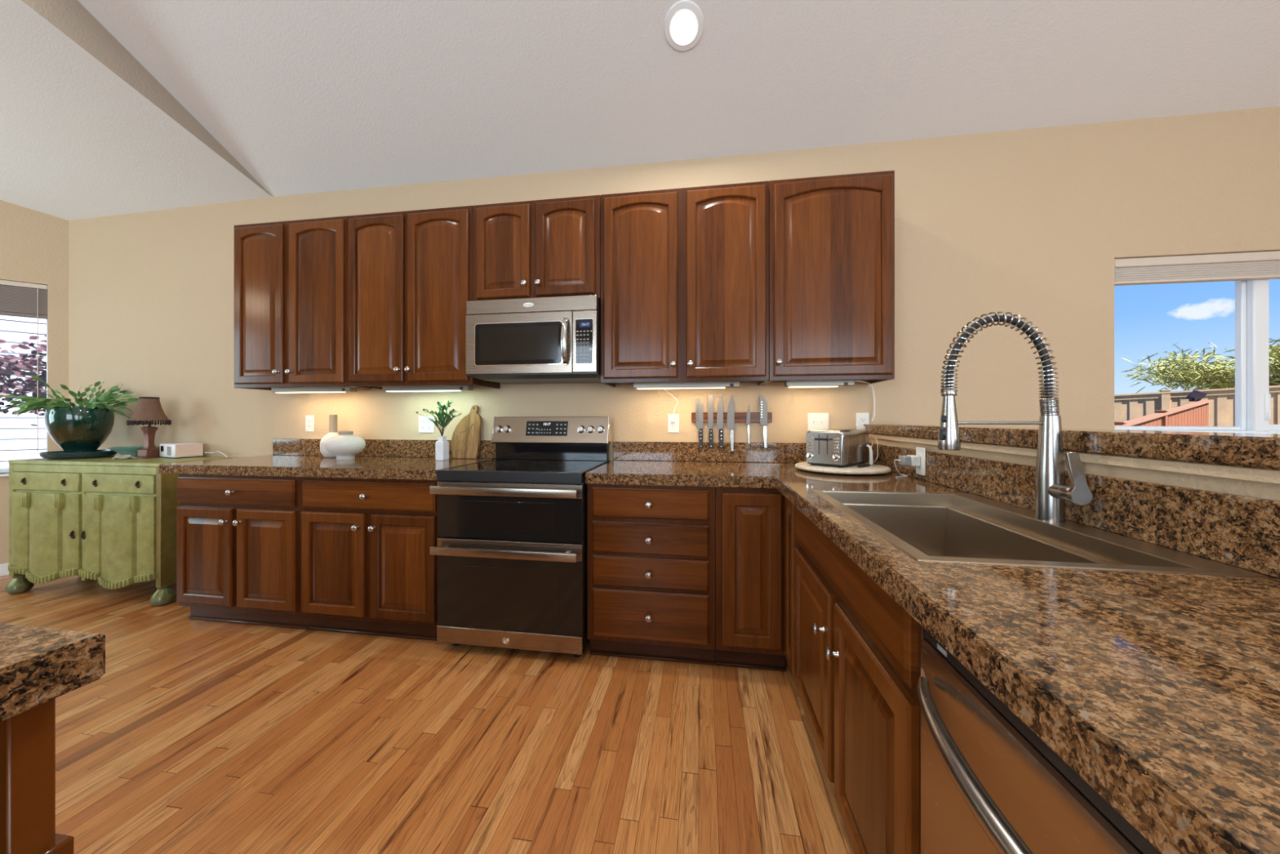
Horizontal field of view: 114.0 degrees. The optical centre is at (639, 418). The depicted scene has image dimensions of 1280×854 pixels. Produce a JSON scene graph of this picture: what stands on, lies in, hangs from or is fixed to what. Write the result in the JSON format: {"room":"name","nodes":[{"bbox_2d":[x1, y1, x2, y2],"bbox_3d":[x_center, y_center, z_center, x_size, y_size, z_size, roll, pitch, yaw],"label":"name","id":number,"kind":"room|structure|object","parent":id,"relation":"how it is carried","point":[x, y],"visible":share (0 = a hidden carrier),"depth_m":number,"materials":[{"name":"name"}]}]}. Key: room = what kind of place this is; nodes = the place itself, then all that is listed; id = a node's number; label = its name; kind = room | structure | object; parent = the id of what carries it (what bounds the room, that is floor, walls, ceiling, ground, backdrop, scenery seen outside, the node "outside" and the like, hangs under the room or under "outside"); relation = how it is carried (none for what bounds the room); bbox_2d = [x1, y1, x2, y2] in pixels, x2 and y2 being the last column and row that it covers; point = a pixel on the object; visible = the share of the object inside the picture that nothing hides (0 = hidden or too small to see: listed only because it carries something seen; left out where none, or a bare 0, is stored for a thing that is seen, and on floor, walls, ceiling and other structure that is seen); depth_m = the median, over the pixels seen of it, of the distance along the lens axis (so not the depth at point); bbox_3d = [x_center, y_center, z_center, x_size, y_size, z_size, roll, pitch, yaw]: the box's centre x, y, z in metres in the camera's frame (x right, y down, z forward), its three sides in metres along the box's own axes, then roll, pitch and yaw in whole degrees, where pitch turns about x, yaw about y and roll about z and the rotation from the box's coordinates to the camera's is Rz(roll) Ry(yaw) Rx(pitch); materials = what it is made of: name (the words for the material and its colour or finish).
{"room":"kitchen","nodes":[
{"label":"kitchen","id":0,"kind":"room"},
{"bbox_2d":[0,200,68,564],"bbox_3d":[-5.289,-0.383,2.840,1.761,3.120,0.140,0,0,-36],"label":"wall","id":1,"kind":"structure","parent":0,"point":[34,244],"depth_m":3.23,"materials":[{"name":"beige paint"}]},
{"bbox_2d":[0,563,8,576],"bbox_3d":[-5.252,1.132,2.772,1.741,0.090,0.014,0,0,-36],"label":"baseboard","id":2,"kind":"structure","parent":1,"relation":"attached to","point":[4,571],"depth_m":3.12,"materials":[{"name":"white"}]},
{"bbox_2d":[0,319,47,476],"bbox_3d":[-5.150,-0.309,2.912,1.268,1.479,0.150,0,0,-36],"label":"window","id":3,"kind":"structure","parent":1,"relation":"in","point":[6,471],"depth_m":3.29,"materials":[{"name":"white plastic"}]},
{"bbox_2d":[0,279,47,451],"bbox_3d":[-5.143,-0.398,2.902,1.240,1.299,0.052,0,0,-36],"label":"blind","id":4,"kind":"object","parent":3,"relation":"attached to","point":[17,299],"visible":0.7,"depth_m":3.19,"materials":[{"name":"beige plastic"}]},
{"bbox_2d":[22,0,272,196],"bbox_3d":[-3.117,-2.433,0.054,0.001,1.650,6.000,0,0,9],"label":"wall","id":5,"kind":"structure","parent":0,"point":[70,17],"depth_m":2.22,"materials":[{"name":"beige paint"}]},
{"bbox_2d":[0,574,854,853],"bbox_3d":[-0.883,1.202,-0.286,11.000,0.050,6.000,0,0,9],"label":"floor","id":6,"kind":"structure","parent":0,"point":[195,736],"depth_m":1.50,"materials":[{"name":"brown wood"}]},
{"bbox_2d":[0,697,73,853],"bbox_3d":[-1.459,0.746,0.181,1.440,0.861,0.870,0,0,9],"label":"base cabinet","id":7,"kind":"object","parent":6,"relation":"on","point":[28,737],"visible":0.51,"depth_m":0.47,"materials":[{"name":"brown wood"}]},
{"bbox_2d":[0,623,105,721],"bbox_3d":[-1.466,0.287,0.167,1.511,0.055,0.920,0,0,9],"label":"countertop","id":8,"kind":"structure","parent":7,"relation":"on","point":[38,665],"depth_m":0.47,"materials":[{"name":"stone"}]},
{"bbox_2d":[4,455,231,605],"bbox_3d":[-3.599,0.727,2.880,1.311,0.900,0.454,0,0,9],"label":"sideboard","id":9,"kind":"object","parent":6,"relation":"on","point":[113,522],"visible":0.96,"depth_m":2.68,"materials":[{"name":"green wood"}]},
{"bbox_2d":[39,448,117,458],"bbox_3d":[-4.002,0.253,2.976,0.340,0.047,0.340,0,0,9],"label":"saucer","id":10,"kind":"object","parent":9,"relation":"on","point":[104,452],"visible":0.86,"depth_m":2.89,"materials":[{"name":"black ceramic"}]},
{"bbox_2d":[0,374,139,452],"bbox_3d":[-4.052,-0.020,2.941,0.708,0.557,0.534,0,0,9],"label":"potted plant","id":11,"kind":"object","parent":10,"relation":"on","point":[74,428],"visible":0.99,"depth_m":2.92,"materials":[{"name":"green plant"}]},
{"bbox_2d":[111,454,136,459],"bbox_3d":[-3.557,0.261,2.870,0.108,0.030,0.062,0,0,-39],"label":"seashell","id":12,"kind":"object","parent":9,"relation":"on","point":[119,456],"visible":1,"depth_m":2.85,"materials":[{"name":"beige"}]},
{"bbox_2d":[107,445,143,456],"bbox_3d":[-3.741,0.241,3.063,0.220,0.071,0.220,0,0,9],"label":"bowl","id":13,"kind":"object","parent":9,"relation":"on","point":[132,451],"visible":0.59,"depth_m":3.01,"materials":[{"name":"teal ceramic"}]},
{"bbox_2d":[126,396,171,457],"bbox_3d":[-3.502,0.060,2.971,0.208,0.432,0.209,0,0,9],"label":"table lamp","id":14,"kind":"object","parent":9,"relation":"on","point":[148,409],"visible":1,"depth_m":2.94,"materials":[{"name":"brown fabric"}]},
{"bbox_2d":[160,442,203,457],"bbox_3d":[-3.324,0.227,3.015,0.218,0.100,0.153,0,0,22],"label":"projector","id":15,"kind":"object","parent":9,"relation":"on","point":[180,450],"visible":1,"depth_m":2.96,"materials":[{"name":"white plastic"}]},
{"bbox_2d":[167,446,171,455],"bbox_3d":[-3.321,0.226,2.935,0.055,0.062,0.004,0,0,22],"label":"vent grille","id":16,"kind":"object","parent":15,"relation":"attached to","point":[169,448],"depth_m":2.93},
{"bbox_2d":[204,450,226,457],"bbox_3d":[-3.067,0.255,3.023,0.222,0.042,0.031,0,0,14],"label":"cable","id":17,"kind":"object","parent":9,"relation":"on","point":[217,451],"visible":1,"depth_m":3.03,"materials":[{"name":"white plastic"}]},
{"bbox_2d":[176,474,310,629],"bbox_3d":[-2.217,0.747,2.614,0.812,0.860,0.660,0,0,9],"label":"base cabinet","id":18,"kind":"object","parent":6,"relation":"on","point":[238,537],"visible":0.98,"depth_m":2.33,"materials":[{"name":"brown wood"}]},
{"bbox_2d":[158,454,495,479],"bbox_3d":[-1.845,0.286,2.568,1.753,0.053,0.643,0,0,9],"label":"countertop","id":19,"kind":"structure","parent":18,"relation":"on","point":[278,465],"depth_m":2.34,"materials":[{"name":"stone"}]},
{"bbox_2d":[320,414,338,457],"bbox_3d":[-2.083,0.115,2.825,0.144,0.288,0.144,0,0,9],"label":"vase","id":20,"kind":"object","parent":19,"relation":"on","point":[332,418],"visible":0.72,"depth_m":2.79,"materials":[{"name":"ceramic"}]},
{"bbox_2d":[324,431,365,459],"bbox_3d":[-1.896,0.169,2.680,0.216,0.181,0.216,0,0,9],"label":"vase","id":21,"kind":"object","parent":19,"relation":"on","point":[345,445],"visible":1,"depth_m":2.62,"materials":[{"name":"ceramic"}]},
{"bbox_2d":[435,435,448,460],"bbox_3d":[-1.251,0.184,2.633,0.081,0.150,0.079,0,0,9],"label":"vase","id":22,"kind":"object","parent":19,"relation":"on","point":[442,445],"visible":1,"depth_m":2.61,"materials":[{"name":"white ceramic"}]},
{"bbox_2d":[416,399,461,435],"bbox_3d":[-1.274,-0.010,2.618,0.321,0.238,0.134,0,0,9],"label":"sprigs","id":23,"kind":"object","parent":22,"relation":"in","point":[440,415],"visible":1,"depth_m":2.62,"materials":[{"name":"green plant"}]},
{"bbox_2d":[451,404,481,458],"bbox_3d":[-1.146,0.084,2.748,0.200,0.353,0.064,0,0,9],"label":"cutting board","id":24,"kind":"object","parent":19,"relation":"on","point":[466,436],"visible":1,"depth_m":2.73,"materials":[{"name":"brown wood"}]},
{"bbox_2d":[301,476,440,640],"bbox_3d":[-1.397,0.747,2.489,0.848,0.860,0.660,0,0,9],"label":"base cabinet","id":25,"kind":"object","parent":6,"relation":"on","point":[368,566],"visible":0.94,"depth_m":2.20,"materials":[{"name":"brown wood"}]},
{"bbox_2d":[430,416,611,657],"bbox_3d":[-0.604,0.580,2.333,0.758,1.194,0.706,0,0,9],"label":"range","id":26,"kind":"object","parent":6,"relation":"on","point":[511,549],"visible":0.99,"depth_m":2.05,"materials":[{"name":"black metal"}]},
{"bbox_2d":[436,458,610,484],"bbox_3d":[-0.603,0.282,2.341,0.756,0.054,0.622,0,0,9],"label":"cooktop","id":27,"kind":"object","parent":26,"relation":"in","point":[494,471],"depth_m":2.08,"materials":[{"name":"black glass"}]},
{"bbox_2d":[586,484,715,665],"bbox_3d":[0.089,0.747,2.263,0.617,0.860,0.660,0,0,9],"label":"base cabinet","id":28,"kind":"object","parent":6,"relation":"on","point":[651,549],"visible":0.99,"depth_m":1.97,"materials":[{"name":"brown wood"}]},
{"bbox_2d":[715,487,785,671],"bbox_3d":[0.556,0.747,2.208,0.322,0.860,0.628,0,0,9],"label":"base cabinet","id":29,"kind":"object","parent":6,"relation":"on","point":[750,522],"visible":0.92,"depth_m":1.90,"materials":[{"name":"brown wood"}]},
{"bbox_2d":[785,497,798,677],"bbox_3d":[0.917,0.747,1.740,0.568,0.860,0.179,0,0,9],"label":"base cabinet","id":30,"kind":"object","parent":6,"relation":"on","point":[791,543],"visible":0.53,"depth_m":1.77,"materials":[{"name":"brown wood"}]},
{"bbox_2d":[794,506,925,853],"bbox_3d":[0.814,0.747,1.174,0.600,0.860,0.970,0,0,9],"label":"base cabinet","id":31,"kind":"object","parent":6,"relation":"on","point":[857,651],"visible":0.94,"depth_m":0.97,"materials":[{"name":"brown wood"}]},
{"bbox_2d":[585,460,1279,853],"bbox_3d":[0.349,0.286,1.053,1.500,0.053,2.978,0,0,9],"label":"countertop","id":32,"kind":"structure","parent":31,"relation":"on","point":[1161,691],"depth_m":0.46,"materials":[{"name":"stone"}]},
{"bbox_2d":[795,461,891,474],"bbox_3d":[1.005,0.246,2.082,0.432,0.028,0.432,0,0,9],"label":"turntable","id":33,"kind":"object","parent":32,"relation":"on","point":[851,468],"visible":0.84,"depth_m":1.96,"materials":[{"name":"beige"}]},
{"bbox_2d":[805,429,869,466],"bbox_3d":[1.005,0.143,2.124,0.358,0.176,0.190,0,0,-42],"label":"toaster","id":34,"kind":"object","parent":33,"relation":"on","point":[839,447],"visible":1,"depth_m":2.02,"materials":[{"name":"silver metal"}]},
{"bbox_2d":[871,438,878,462],"bbox_3d":[1.240,0.167,2.200,0.049,0.125,0.068,0,0,-19],"label":"cable","id":35,"kind":"object","parent":34,"relation":"attached to","point":[875,438],"visible":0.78,"depth_m":2.18,"materials":[{"name":"beige plastic"}]},
{"bbox_2d":[857,463,877,467],"bbox_3d":[1.110,0.223,2.014,0.174,0.013,0.014,0,0,-29],"label":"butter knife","id":36,"kind":"object","parent":33,"relation":"on","point":[864,464],"visible":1,"depth_m":1.99,"materials":[{"name":"silver plastic"}]},
{"bbox_2d":[866,444,873,464],"bbox_3d":[1.169,0.179,2.118,0.032,0.102,0.018,0,0,37],"label":"clip","id":37,"kind":"object","parent":33,"relation":"on","point":[871,461],"visible":1,"depth_m":2.11,"materials":[{"name":"white plastic"}]},
{"bbox_2d":[937,311,1092,522],"bbox_3d":[0.924,-0.010,1.043,0.288,0.535,0.124,0,0,9],"label":"faucet","id":38,"kind":"object","parent":32,"relation":"on","point":[1051,492],"visible":1,"depth_m":1.05,"materials":[{"name":"silver metal"}]},
{"bbox_2d":[810,489,1268,577],"bbox_3d":[0.827,0.372,1.099,0.529,0.230,0.766,0,0,9],"label":"sink","id":39,"kind":"object","parent":32,"relation":"in","point":[927,526],"visible":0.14,"depth_m":1.13,"materials":[{"name":"silver metal"}]},
{"bbox_2d":[916,628,1161,853],"bbox_3d":[0.680,0.749,0.394,0.626,0.855,0.596,0,0,9],"label":"dishwasher","id":40,"kind":"object","parent":6,"relation":"on","point":[990,784],"visible":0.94,"depth_m":0.52,"materials":[{"name":"silver metal"}]},
{"bbox_2d":[0,0,1279,220],"bbox_3d":[-0.833,-2.394,-0.293,10.900,1.638,6.000,0,0,9],"label":"ceiling","id":41,"kind":"structure","parent":0,"point":[308,96],"depth_m":2.21,"materials":[{"name":"white paint"}]},
{"bbox_2d":[663,0,703,51],"bbox_3d":[0.211,-1.885,2.002,0.192,0.091,0.171,0,0,5],"label":"recessed light","id":42,"kind":"object","parent":41,"relation":"in","point":[683,26],"visible":1,"depth_m":1.99,"materials":[{"name":"white plastic"}]},
{"bbox_2d":[68,106,1279,461],"bbox_3d":[0.244,-0.218,2.648,9.655,2.790,0.140,0,0,9],"label":"wall","id":43,"kind":"structure","parent":0,"point":[1033,224],"depth_m":2.38,"materials":[{"name":"beige paint"}]},
{"bbox_2d":[234,216,376,390],"bbox_3d":[-2.185,-0.724,2.754,0.830,1.047,0.382,0,0,9],"label":"upper cabinet","id":44,"kind":"object","parent":43,"relation":"attached to","point":[291,277],"visible":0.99,"depth_m":2.60,"materials":[{"name":"brown wood"}]},
{"bbox_2d":[271,386,356,393],"bbox_3d":[-2.147,-0.196,2.737,0.590,0.044,0.064,0,0,9],"label":"light","id":45,"kind":"object","parent":44,"relation":"attached to","point":[290,389],"visible":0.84,"depth_m":2.71,"materials":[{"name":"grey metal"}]},
{"bbox_2d":[353,386,382,390],"bbox_3d":[-1.742,-0.198,2.673,0.226,0.024,0.017,0,0,9],"label":"cable","id":46,"kind":"object","parent":45,"relation":"attached to","point":[379,386],"visible":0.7,"depth_m":2.67,"materials":[{"name":"brown plastic"}]},
{"bbox_2d":[305,415,314,431],"bbox_3d":[-2.356,0.032,2.968,0.072,0.116,0.009,0,0,9],"label":"wall outlet","id":47,"kind":"object","parent":43,"relation":"attached to","point":[309,420],"visible":1,"depth_m":2.96,"materials":[{"name":"white plastic"}]},
{"bbox_2d":[307,418,311,428],"bbox_3d":[-2.356,0.032,2.966,0.033,0.068,0.004,0,0,9],"label":"receptacle","id":48,"kind":"object","parent":47,"relation":"attached to","point":[309,420],"depth_m":2.96,"materials":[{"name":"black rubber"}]},
{"bbox_2d":[272,438,495,457],"bbox_3d":[-1.788,0.201,2.875,1.733,0.118,0.021,0,0,9],"label":"backsplash","id":49,"kind":"structure","parent":43,"relation":"attached to","point":[286,446],"depth_m":2.86,"materials":[{"name":"stone"}]},
{"bbox_2d":[347,205,500,389],"bbox_3d":[-1.365,-0.724,2.629,0.828,1.047,0.382,0,0,9],"label":"upper cabinet","id":50,"kind":"object","parent":43,"relation":"attached to","point":[411,273],"visible":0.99,"depth_m":2.47,"materials":[{"name":"brown wood"}]},
{"bbox_2d":[382,385,473,391],"bbox_3d":[-1.336,-0.196,2.613,0.590,0.044,0.064,0,0,9],"label":"light","id":51,"kind":"object","parent":50,"relation":"attached to","point":[412,388],"visible":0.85,"depth_m":2.59,"materials":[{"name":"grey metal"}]},
{"bbox_2d":[418,415,434,432],"bbox_3d":[-1.454,0.037,2.830,0.118,0.116,0.009,0,0,9],"label":"wall outlet","id":52,"kind":"object","parent":43,"relation":"attached to","point":[425,425],"visible":0.93,"depth_m":2.83,"materials":[{"name":"white plastic"}]},
{"bbox_2d":[420,419,425,429],"bbox_3d":[-1.477,0.037,2.832,0.033,0.068,0.004,0,0,9],"label":"receptacle","id":53,"kind":"object","parent":52,"relation":"attached to","point":[422,421],"depth_m":2.83,"materials":[{"name":"white plastic"}]},
{"bbox_2d":[426,419,431,429],"bbox_3d":[-1.431,0.037,2.825,0.033,0.068,0.004,0,0,9],"label":"receptacle","id":54,"kind":"object","parent":52,"relation":"attached to","point":[428,422],"depth_m":2.82,"materials":[{"name":"white plastic"}]},
{"bbox_2d":[473,195,600,300],"bbox_3d":[-0.577,-0.960,2.509,0.762,0.574,0.382,0,0,9],"label":"upper cabinet","id":55,"kind":"object","parent":43,"relation":"attached to","point":[545,247],"visible":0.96,"depth_m":2.35,"materials":[{"name":"brown wood"}]},
{"bbox_2d":[466,294,600,384],"bbox_3d":[-0.583,-0.449,2.470,0.760,0.442,0.456,0,0,9],"label":"microwave","id":56,"kind":"object","parent":55,"relation":"attached to","point":[557,340],"visible":1,"depth_m":2.30,"materials":[{"name":"silver metal"}]},
{"bbox_2d":[667,413,679,432],"bbox_3d":[0.207,0.027,2.578,0.072,0.116,0.009,0,0,9],"label":"wall outlet","id":57,"kind":"object","parent":43,"relation":"attached to","point":[672,427],"visible":1,"depth_m":2.58,"materials":[{"name":"white plastic"}]},
{"bbox_2d":[671,417,675,428],"bbox_3d":[0.207,0.027,2.575,0.033,0.068,0.004,0,0,9],"label":"receptacle","id":58,"kind":"object","parent":57,"relation":"attached to","point":[673,424],"depth_m":2.57,"materials":[{"name":"white plastic"}]},
{"bbox_3d":[0.204,0.009,2.561,0.024,0.025,0.024,0,0,9],"label":"plug","id":59,"kind":"object","parent":57,"relation":"attached to","visible":0},
{"bbox_2d":[664,389,678,418],"bbox_3d":[0.164,-0.094,2.505,0.045,0.188,0.178,0,0,37],"label":"cable","id":60,"kind":"object","parent":59,"relation":"attached to","point":[664,389],"visible":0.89,"depth_m":2.56,"materials":[{"name":"white plastic"}]},
{"bbox_2d":[600,181,768,387],"bbox_3d":[0.248,-0.724,2.383,0.906,1.047,0.382,0,0,9],"label":"upper cabinet","id":61,"kind":"object","parent":43,"relation":"attached to","point":[685,271],"visible":1,"depth_m":2.23,"materials":[{"name":"brown wood"}]},
{"bbox_2d":[632,381,740,389],"bbox_3d":[0.260,-0.196,2.370,0.600,0.044,0.064,0,0,9],"label":"light","id":62,"kind":"object","parent":61,"relation":"attached to","point":[720,384],"visible":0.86,"depth_m":2.34,"materials":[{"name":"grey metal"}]},
{"bbox_2d":[613,441,805,462],"bbox_3d":[0.563,0.201,2.517,1.478,0.118,0.021,0,0,9],"label":"backsplash","id":63,"kind":"structure","parent":43,"relation":"attached to","point":[775,452],"depth_m":2.53,"materials":[{"name":"stone"}]},
{"bbox_2d":[691,412,772,422],"bbox_3d":[0.551,-0.009,2.518,0.474,0.061,0.024,0,0,9],"label":"knife strip","id":64,"kind":"object","parent":43,"relation":"attached to","point":[740,417],"visible":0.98,"depth_m":2.50,"materials":[{"name":"brown wood"}]},
{"bbox_2d":[696,398,703,448],"bbox_3d":[0.363,0.026,2.531,0.044,0.304,0.019,0,0,9],"label":"kitchen knife","id":65,"kind":"object","parent":64,"relation":"attached to","point":[700,410],"visible":1,"depth_m":2.53,"materials":[{"name":"grey metal"}]},
{"bbox_2d":[707,394,713,448],"bbox_3d":[0.428,0.015,2.522,0.032,0.326,0.019,0,0,9],"label":"kitchen knife","id":66,"kind":"object","parent":64,"relation":"attached to","point":[710,398],"visible":1,"depth_m":2.52,"materials":[{"name":"grey metal"}]},
{"bbox_2d":[716,395,723,448],"bbox_3d":[0.483,0.017,2.513,0.041,0.325,0.019,0,0,9],"label":"kitchen knife","id":67,"kind":"object","parent":64,"relation":"attached to","point":[720,408],"visible":1,"depth_m":2.51,"materials":[{"name":"grey metal"}]},
{"bbox_2d":[726,395,734,451],"bbox_3d":[0.544,0.023,2.504,0.046,0.343,0.014,0,0,9],"label":"kitchen knife","id":68,"kind":"object","parent":64,"relation":"attached to","point":[731,412],"visible":1,"depth_m":2.50,"materials":[{"name":"grey metal"}]},
{"bbox_2d":[746,404,750,444],"bbox_3d":[0.648,0.028,2.489,0.022,0.242,0.014,0,0,9],"label":"kitchen knife","id":69,"kind":"object","parent":64,"relation":"attached to","point":[748,422],"visible":1,"depth_m":2.49,"materials":[{"name":"grey metal"}]},
{"bbox_2d":[760,395,767,448],"bbox_3d":[0.736,0.014,2.475,0.042,0.317,0.014,0,0,9],"label":"kitchen knife","id":70,"kind":"object","parent":64,"relation":"attached to","point":[763,405],"visible":1,"depth_m":2.47,"materials":[{"name":"grey metal"}]},
{"bbox_2d":[807,413,828,431],"bbox_3d":[1.048,0.022,2.444,0.118,0.116,0.020,0,0,9],"label":"wall switch","id":71,"kind":"object","parent":43,"relation":"attached to","point":[815,420],"visible":0.91,"depth_m":2.45,"materials":[{"name":"white plastic"}]},
{"bbox_2d":[761,170,894,385],"bbox_3d":[0.997,-0.724,2.269,0.608,1.047,0.382,0,0,9],"label":"upper cabinet","id":72,"kind":"object","parent":43,"relation":"attached to","point":[832,237],"visible":0.98,"depth_m":2.11,"materials":[{"name":"brown wood"}]},
{"bbox_2d":[784,379,854,387],"bbox_3d":[0.972,-0.196,2.262,0.350,0.044,0.064,0,0,9],"label":"light","id":73,"kind":"object","parent":72,"relation":"attached to","point":[790,384],"visible":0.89,"depth_m":2.24,"materials":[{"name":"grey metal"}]},
{"bbox_2d":[854,379,875,421],"bbox_3d":[1.244,-0.100,2.314,0.246,0.225,0.019,0,0,-36],"label":"cable","id":74,"kind":"object","parent":73,"relation":"attached to","point":[869,384],"visible":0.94,"depth_m":2.38,"materials":[{"name":"white plastic"}]},
{"bbox_2d":[856,413,869,426],"bbox_3d":[1.291,0.022,2.412,0.072,0.116,0.009,0,0,9],"label":"wall outlet","id":75,"kind":"object","parent":43,"relation":"attached to","point":[862,419],"visible":0.69,"depth_m":2.41,"materials":[{"name":"white plastic"}]},
{"bbox_2d":[856,426,865,429],"bbox_3d":[1.279,0.053,2.396,0.057,0.024,0.026,0,0,9],"label":"plug","id":76,"kind":"object","parent":75,"relation":"attached to","point":[857,427],"visible":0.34,"depth_m":2.38,"materials":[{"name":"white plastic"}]},
{"bbox_2d":[859,417,866,426],"bbox_3d":[1.291,0.022,2.410,0.033,0.068,0.004,0,0,9],"label":"receptacle","id":77,"kind":"object","parent":75,"relation":"attached to","point":[862,420],"depth_m":2.41,"materials":[{"name":"white plastic"}]},
{"bbox_2d":[1114,279,1279,434],"bbox_3d":[3.288,-0.386,2.173,1.495,0.955,0.142,0,0,9],"label":"window","id":78,"kind":"structure","parent":43,"relation":"in","point":[1252,395],"depth_m":2.19,"materials":[{"name":"white plastic"}]},
{"bbox_2d":[1114,250,1279,285],"bbox_3d":[3.281,-0.793,2.144,1.479,0.136,0.044,0,0,9],"label":"cellular shade","id":79,"kind":"object","parent":43,"relation":"attached to","point":[1257,265],"visible":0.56,"depth_m":2.18,"materials":[{"name":"beige fabric"}]},
{"bbox_2d":[869,437,1279,500],"bbox_3d":[1.153,0.630,0.931,0.121,1.093,2.980,0,0,9],"label":"wall","id":80,"kind":"structure","parent":0,"point":[1261,490],"depth_m":0.88,"materials":[{"name":"beige paint"}]},
{"bbox_2d":[863,424,1279,470],"bbox_3d":[1.175,0.056,0.922,0.215,0.053,2.988,0,0,9],"label":"bar ledge","id":81,"kind":"object","parent":80,"relation":"on","point":[1259,451],"visible":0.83,"depth_m":0.88,"materials":[{"name":"stone"}]},
{"bbox_2d":[864,442,1279,579],"bbox_3d":[1.083,0.197,0.942,0.020,0.126,2.979,0,0,9],"label":"backsplash","id":82,"kind":"structure","parent":80,"relation":"attached to","point":[1237,531],"depth_m":0.86,"materials":[{"name":"stone"}]},
{"bbox_2d":[915,447,925,475],"bbox_3d":[1.194,0.180,1.773,0.009,0.116,0.072,0,0,9],"label":"wall outlet","id":83,"kind":"object","parent":82,"relation":"attached to","point":[920,451],"visible":0.94,"depth_m":1.75,"materials":[{"name":"white plastic"}]},
{"bbox_2d":[898,454,920,466],"bbox_3d":[1.159,0.179,1.790,0.066,0.044,0.054,0,0,9],"label":"charger","id":84,"kind":"object","parent":83,"relation":"attached to","point":[908,460],"visible":1,"depth_m":1.77,"materials":[{"name":"white plastic"}]},
{"bbox_2d":[893,459,907,477],"bbox_3d":[1.166,0.218,1.861,0.154,0.084,0.042,0,0,-44],"label":"cable","id":85,"kind":"object","parent":84,"relation":"attached to","point":[894,460],"visible":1,"depth_m":1.86,"materials":[{"name":"white plastic"}]},
{"bbox_2d":[917,453,921,469],"bbox_3d":[1.192,0.180,1.773,0.004,0.068,0.033,0,0,9],"label":"receptacle","id":86,"kind":"object","parent":83,"relation":"attached to","point":[918,454],"depth_m":1.76,"materials":[{"name":"white plastic"}]},
{"bbox_2d":[868,433,1279,484],"bbox_3d":[1.086,0.095,0.941,0.015,0.023,2.979,0,0,9],"label":"trim","id":87,"kind":"structure","parent":80,"relation":"attached to","point":[1244,473],"depth_m":0.87,"materials":[{"name":"beige paint"}]},
{"label":"outside","id":88,"kind":"structure","parent":0,"visible":0},
{"bbox_3d":[13.525,1.527,31.203,100.000,0.100,59.400,0,0,9],"label":"ground","id":89,"kind":"structure","parent":88,"visible":0},
{"bbox_2d":[0,315,46,468],"bbox_3d":[-9.702,-1.123,6.981,3.800,5.200,10.600,0,0,42],"label":"house","id":90,"kind":"structure","parent":89,"relation":"on","point":[18,438],"depth_m":5.84,"materials":[{"name":"white"}]},
{"bbox_2d":[0,334,46,426],"bbox_3d":[-6.522,-0.018,5.127,2.532,3.012,2.348,0,0,6],"label":"tree","id":91,"kind":"object","parent":89,"relation":"on","point":[25,364],"visible":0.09,"depth_m":4.52,"materials":[{"name":"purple plant"}]},
{"bbox_2d":[1114,399,1213,426],"bbox_3d":[9.940,0.507,7.958,8.432,1.940,0.156,0,0,-29],"label":"fence","id":92,"kind":"object","parent":89,"relation":"on","point":[1197,413],"visible":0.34,"depth_m":8.60,"materials":[{"name":"brown wood"}]},
{"bbox_2d":[1185,389,1207,401],"bbox_3d":[13.326,-0.551,9.996,0.368,0.299,0.196,0,0,-1],"label":"solar light","id":93,"kind":"object","parent":92,"relation":"attached to","point":[1196,395],"visible":0.91,"depth_m":9.96,"materials":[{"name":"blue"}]},
{"bbox_2d":[1114,385,1279,426],"bbox_3d":[14.575,0.257,9.508,8.412,2.440,0.156,0,0,37],"label":"fence","id":94,"kind":"object","parent":89,"relation":"on","point":[1127,406],"visible":0.21,"depth_m":10.31,"materials":[{"name":"brown wood"}]},
{"bbox_2d":[1119,338,1279,393],"bbox_3d":[23.712,-0.944,15.615,6.884,4.852,7.088,0,0,-20],"label":"pine tree","id":95,"kind":"object","parent":89,"relation":"on","point":[1213,379],"visible":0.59,"depth_m":16.25,"materials":[{"name":"green plant"}]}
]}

